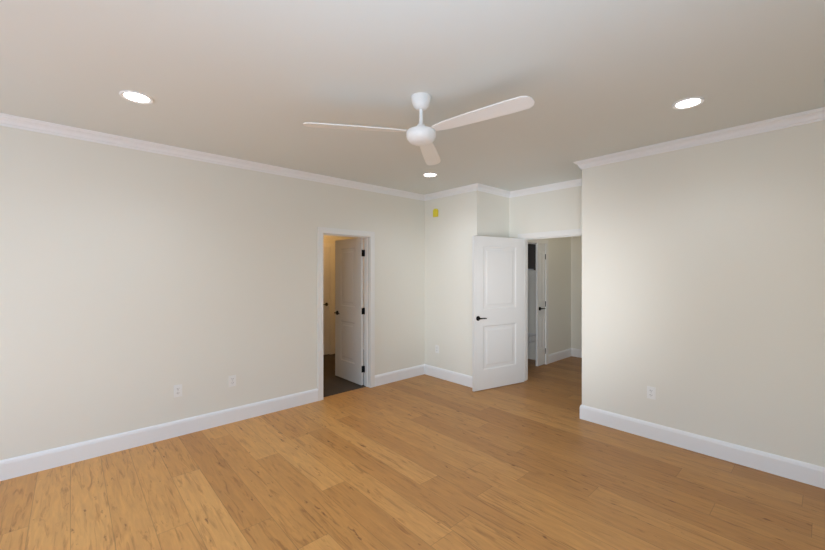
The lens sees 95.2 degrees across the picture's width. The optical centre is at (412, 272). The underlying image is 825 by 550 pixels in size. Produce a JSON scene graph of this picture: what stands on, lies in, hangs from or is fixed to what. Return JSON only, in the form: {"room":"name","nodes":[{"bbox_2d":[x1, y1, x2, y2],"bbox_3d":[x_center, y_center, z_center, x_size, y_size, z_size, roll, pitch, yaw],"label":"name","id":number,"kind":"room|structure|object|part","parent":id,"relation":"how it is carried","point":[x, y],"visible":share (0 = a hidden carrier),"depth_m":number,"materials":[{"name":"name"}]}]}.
{"room":"empty bedroom","nodes":[
{"label":"empty bedroom","id":0,"kind":"room"},
{"bbox_2d":[0,126,424,459],"bbox_3d":[-2.281,0.190,3.642,6.560,2.740,0.120,0,0,-42],"label":"wall","id":1,"kind":"structure","parent":0,"point":[136,286],"depth_m":3.50,"materials":[{"name":"white paint"}]},
{"bbox_2d":[0,388,317,480],"bbox_3d":[-2.863,1.485,3.022,4.625,0.150,0.016,0,0,-42],"label":"baseboard","id":2,"kind":"structure","parent":1,"relation":"attached to","point":[14,467],"depth_m":3.39,"materials":[{"name":"white paint"}]},
{"bbox_2d":[174,384,181,397],"bbox_3d":[-2.239,1.130,3.595,0.070,0.114,0.008,0,0,-42],"label":"electrical outlet","id":3,"kind":"object","parent":1,"relation":"attached to","point":[177,390],"visible":1,"depth_m":3.59,"materials":[{"name":"white plastic"}]},
{"bbox_2d":[0,113,423,200],"bbox_3d":[-2.176,-1.141,3.615,6.440,0.078,0.062,0,0,-42],"label":"crown molding","id":4,"kind":"structure","parent":1,"relation":"attached to","point":[6,120],"depth_m":3.56,"materials":[{"name":"white paint"}]},
{"bbox_2d":[229,375,235,386],"bbox_3d":[-1.876,1.130,3.924,0.070,0.114,0.008,0,0,-42],"label":"electrical outlet","id":5,"kind":"object","parent":1,"relation":"attached to","point":[232,380],"visible":1,"depth_m":3.92,"materials":[{"name":"white plastic"}]},
{"bbox_2d":[317,227,374,400],"bbox_3d":[-0.882,0.502,4.913,0.850,2.115,0.156,0,0,-42],"label":"trim","id":6,"kind":"structure","parent":1,"relation":"attached to","point":[369,307],"depth_m":5.09,"materials":[{"name":"white paint"}]},
{"bbox_2d":[334,238,364,384],"bbox_3d":[-0.913,0.536,5.434,0.138,2.032,0.720,0,0,-42],"label":"door","id":7,"kind":"structure","parent":1,"relation":"in","point":[349,312],"depth_m":5.40,"materials":[{"name":"white paint"}]},
{"bbox_2d":[375,364,424,386],"bbox_3d":[-0.178,1.485,5.462,0.930,0.150,0.016,0,0,-42],"label":"baseboard","id":8,"kind":"structure","parent":1,"relation":"attached to","point":[422,369],"depth_m":5.44,"materials":[{"name":"white paint"}]},
{"bbox_2d":[323,235,356,353],"bbox_3d":[-2.317,0.190,6.582,3.620,2.740,0.120,0,0,-42],"label":"wall","id":9,"kind":"structure","parent":0,"point":[329,239],"depth_m":7.24,"materials":[{"name":"white paint"}]},
{"bbox_2d":[323,247,329,354],"bbox_3d":[-1.832,0.536,6.928,0.696,2.032,0.086,0,0,-42],"label":"door","id":10,"kind":"structure","parent":9,"relation":"in","point":[326,300],"depth_m":7.12,"materials":[{"name":"white paint"}]},
{"bbox_2d":[323,243,333,354],"bbox_3d":[-1.877,0.502,6.982,0.850,2.115,0.156,0,0,-42],"label":"trim","id":11,"kind":"structure","parent":9,"relation":"attached to","point":[331,245],"depth_m":7.18,"materials":[{"name":"white paint"}]},
{"bbox_2d":[323,349,365,396],"bbox_3d":[-1.632,1.610,5.813,3.800,0.100,2.340,0,0,-42],"label":"floor","id":12,"kind":"structure","parent":0,"point":[333,384],"depth_m":5.39,"materials":[{"name":"tile"}]},
{"bbox_2d":[363,238,363,348],"bbox_3d":[-0.282,0.190,6.944,0.120,2.740,2.080,0,0,-42],"label":"wall","id":13,"kind":"structure","parent":0,"point":[363,294],"depth_m":7.64,"materials":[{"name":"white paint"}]},
{"bbox_2d":[0,356,824,549],"bbox_3d":[0.694,1.610,2.657,9.800,0.100,5.460,0,0,-42],"label":"floor","id":14,"kind":"structure","parent":0,"point":[534,461],"depth_m":2.73,"materials":[{"name":"brown wood"}]},
{"bbox_2d":[0,0,824,194],"bbox_3d":[-0.093,-1.240,3.523,9.800,0.120,7.800,0,0,-42],"label":"ceiling","id":15,"kind":"structure","parent":0,"point":[260,81],"depth_m":2.24,"materials":[{"name":"white paint"}]},
{"bbox_2d":[119,90,153,103],"bbox_3d":[-1.847,-1.175,2.520,0.182,0.009,0.200,0,0,-42],"label":"recessed light","id":16,"kind":"object","parent":15,"relation":"in","point":[151,100],"depth_m":2.53,"materials":[{"name":"white paint"}]},
{"bbox_3d":[-1.854,-1.176,2.531,0.139,0.002,0.139,0,0,42],"label":"led recessed ceiling light","id":17,"kind":"part","parent":16,"relation":"part of","materials":[{"name":"white plastic"}]},
{"bbox_2d":[303,92,534,164],"bbox_3d":[0.132,-1.021,2.422,1.281,0.318,1.253,0,0,-42],"label":"fan","id":18,"kind":"object","parent":15,"relation":"hanging from","point":[422,135],"visible":1,"depth_m":2.44,"materials":[{"name":"white plastic"}]},
{"bbox_2d":[422,173,437,176],"bbox_3d":[0.210,-1.175,4.523,0.196,0.009,0.187,0,0,-42],"label":"recessed light","id":19,"kind":"object","parent":15,"relation":"in","point":[424,173],"depth_m":4.52,"materials":[{"name":"white paint"}]},
{"bbox_2d":[672,97,704,109],"bbox_3d":[1.910,-1.175,2.607,0.203,0.009,0.219,0,0,42],"label":"recessed light","id":20,"kind":"object","parent":15,"relation":"in","point":[691,102],"depth_m":2.62,"materials":[{"name":"white plastic"}]},
{"bbox_2d":[425,191,508,375],"bbox_3d":[0.767,0.190,5.729,0.760,2.740,1.130,0,0,-42],"label":"wall","id":21,"kind":"structure","parent":0,"point":[456,224],"depth_m":5.39,"materials":[{"name":"white paint"}]},
{"bbox_2d":[433,209,437,216],"bbox_3d":[0.344,-0.890,5.609,0.028,0.120,0.084,0,0,-42],"label":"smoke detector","id":22,"kind":"object","parent":21,"relation":"attached to","point":[435,212],"visible":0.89,"depth_m":5.59,"materials":[{"name":"yellow plastic"}]},
{"bbox_2d":[435,345,438,352],"bbox_3d":[0.365,1.140,5.601,0.008,0.114,0.070,0,0,-42],"label":"electrical outlet","id":23,"kind":"object","parent":21,"relation":"attached to","point":[436,348],"visible":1,"depth_m":5.60,"materials":[{"name":"white plastic"}]},
{"bbox_2d":[425,364,471,387],"bbox_3d":[0.526,1.485,5.418,0.016,0.150,1.026,0,0,-42],"label":"baseboard","id":24,"kind":"structure","parent":21,"relation":"attached to","point":[466,380],"depth_m":5.40,"materials":[{"name":"white paint"}]},
{"bbox_2d":[424,183,479,200],"bbox_3d":[0.554,-1.141,5.352,0.062,0.078,0.982,0,0,-42],"label":"crown molding","id":25,"kind":"structure","parent":21,"relation":"attached to","point":[473,187],"depth_m":5.32,"materials":[{"name":"white paint"}]},
{"bbox_2d":[480,184,511,197],"bbox_3d":[1.138,-1.141,5.261,0.660,0.078,0.062,0,0,-42],"label":"crown molding","id":26,"kind":"structure","parent":21,"relation":"attached to","point":[483,188],"depth_m":5.29,"materials":[{"name":"white paint"}]},
{"bbox_2d":[528,244,535,359],"bbox_3d":[1.592,0.190,6.465,1.450,2.740,0.750,0,0,-42],"label":"wall","id":27,"kind":"structure","parent":0,"point":[532,310],"depth_m":6.75,"materials":[{"name":"white paint"}]},
{"bbox_2d":[528,333,535,342],"bbox_3d":[1.609,1.145,6.453,1.180,0.119,0.540,0,0,-42],"label":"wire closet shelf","id":28,"kind":"object","parent":27,"relation":"attached to","point":[532,334],"visible":0.15,"depth_m":6.54,"materials":[{"name":"white metal"}]},
{"bbox_2d":[509,186,581,237],"bbox_3d":[1.923,0.190,5.111,0.120,2.740,1.700,0,0,-42],"label":"wall","id":29,"kind":"structure","parent":0,"point":[556,210],"depth_m":5.13,"materials":[{"name":"white paint"}]},
{"bbox_2d":[472,236,523,391],"bbox_3d":[1.198,0.536,5.150,0.928,2.032,0.138,0,0,-29],"label":"door","id":30,"kind":"structure","parent":29,"relation":"in","point":[497,311],"depth_m":5.11,"materials":[{"name":"white paint"}]},
{"bbox_2d":[512,178,581,196],"bbox_3d":[1.876,-1.141,5.027,0.062,0.078,1.400,0,0,-42],"label":"crown molding","id":31,"kind":"structure","parent":29,"relation":"attached to","point":[577,182],"depth_m":5.07,"materials":[{"name":"white paint"}]},
{"bbox_2d":[518,229,581,380],"bbox_3d":[1.933,0.502,5.100,0.156,2.115,1.060,0,0,-42],"label":"trim","id":32,"kind":"structure","parent":29,"relation":"attached to","point":[526,237],"depth_m":5.42,"materials":[{"name":"white paint"}]},
{"bbox_2d":[544,237,570,354],"bbox_3d":[2.225,0.190,6.452,2.130,2.740,0.120,0,0,-42],"label":"wall","id":33,"kind":"structure","parent":0,"point":[559,294],"depth_m":6.74,"materials":[{"name":"white paint"}]},
{"bbox_2d":[528,239,547,363],"bbox_3d":[1.992,0.502,6.240,0.750,2.115,0.156,0,0,-42],"label":"trim","id":34,"kind":"structure","parent":33,"relation":"attached to","point":[538,241],"depth_m":6.40,"materials":[{"name":"white paint"}]},
{"bbox_2d":[536,243,545,365],"bbox_3d":[2.168,0.536,6.303,0.256,2.032,0.086,0,0,-42],"label":"closet door","id":35,"kind":"structure","parent":33,"relation":"in","point":[540,304],"depth_m":6.29,"materials":[{"name":"white paint"}]},
{"bbox_2d":[548,348,571,363],"bbox_3d":[2.631,1.485,6.729,0.855,0.150,0.016,0,0,-42],"label":"baseboard","id":36,"kind":"structure","parent":33,"relation":"attached to","point":[562,354],"depth_m":6.71,"materials":[{"name":"white paint"}]},
{"bbox_2d":[571,236,581,348],"bbox_3d":[3.520,0.190,6.521,0.120,2.740,1.520,0,0,-42],"label":"wall","id":37,"kind":"structure","parent":0,"point":[576,292],"depth_m":6.97,"materials":[{"name":"white paint"}]},
{"bbox_2d":[572,348,581,357],"bbox_3d":[3.423,1.485,6.527,0.016,0.150,1.380,0,0,-42],"label":"baseboard","id":38,"kind":"structure","parent":37,"relation":"attached to","point":[575,352],"depth_m":6.94,"materials":[{"name":"white paint"}]},
{"bbox_2d":[582,120,824,466],"bbox_3d":[3.067,0.190,3.198,0.760,2.740,2.910,0,0,-42],"label":"wall","id":39,"kind":"structure","parent":0,"point":[703,290],"depth_m":3.19,"materials":[{"name":"white paint"}]},
{"bbox_2d":[647,386,655,399],"bbox_3d":[2.241,1.130,3.535,0.008,0.114,0.070,0,0,-42],"label":"electrical outlet","id":40,"kind":"object","parent":39,"relation":"attached to","point":[651,392],"visible":1,"depth_m":3.53,"materials":[{"name":"white plastic"}]},
{"bbox_2d":[573,107,824,169],"bbox_3d":[2.678,-1.141,3.015,0.062,0.078,2.782,0,0,-42],"label":"crown molding","id":41,"kind":"structure","parent":39,"relation":"attached to","point":[758,127],"depth_m":3.17,"materials":[{"name":"white paint"}]},
{"bbox_2d":[580,404,824,488],"bbox_3d":[2.720,1.485,3.002,0.016,0.150,2.766,0,0,-42],"label":"baseboard","id":42,"kind":"structure","parent":39,"relation":"attached to","point":[799,471],"depth_m":3.17,"materials":[{"name":"white paint"}]}
]}

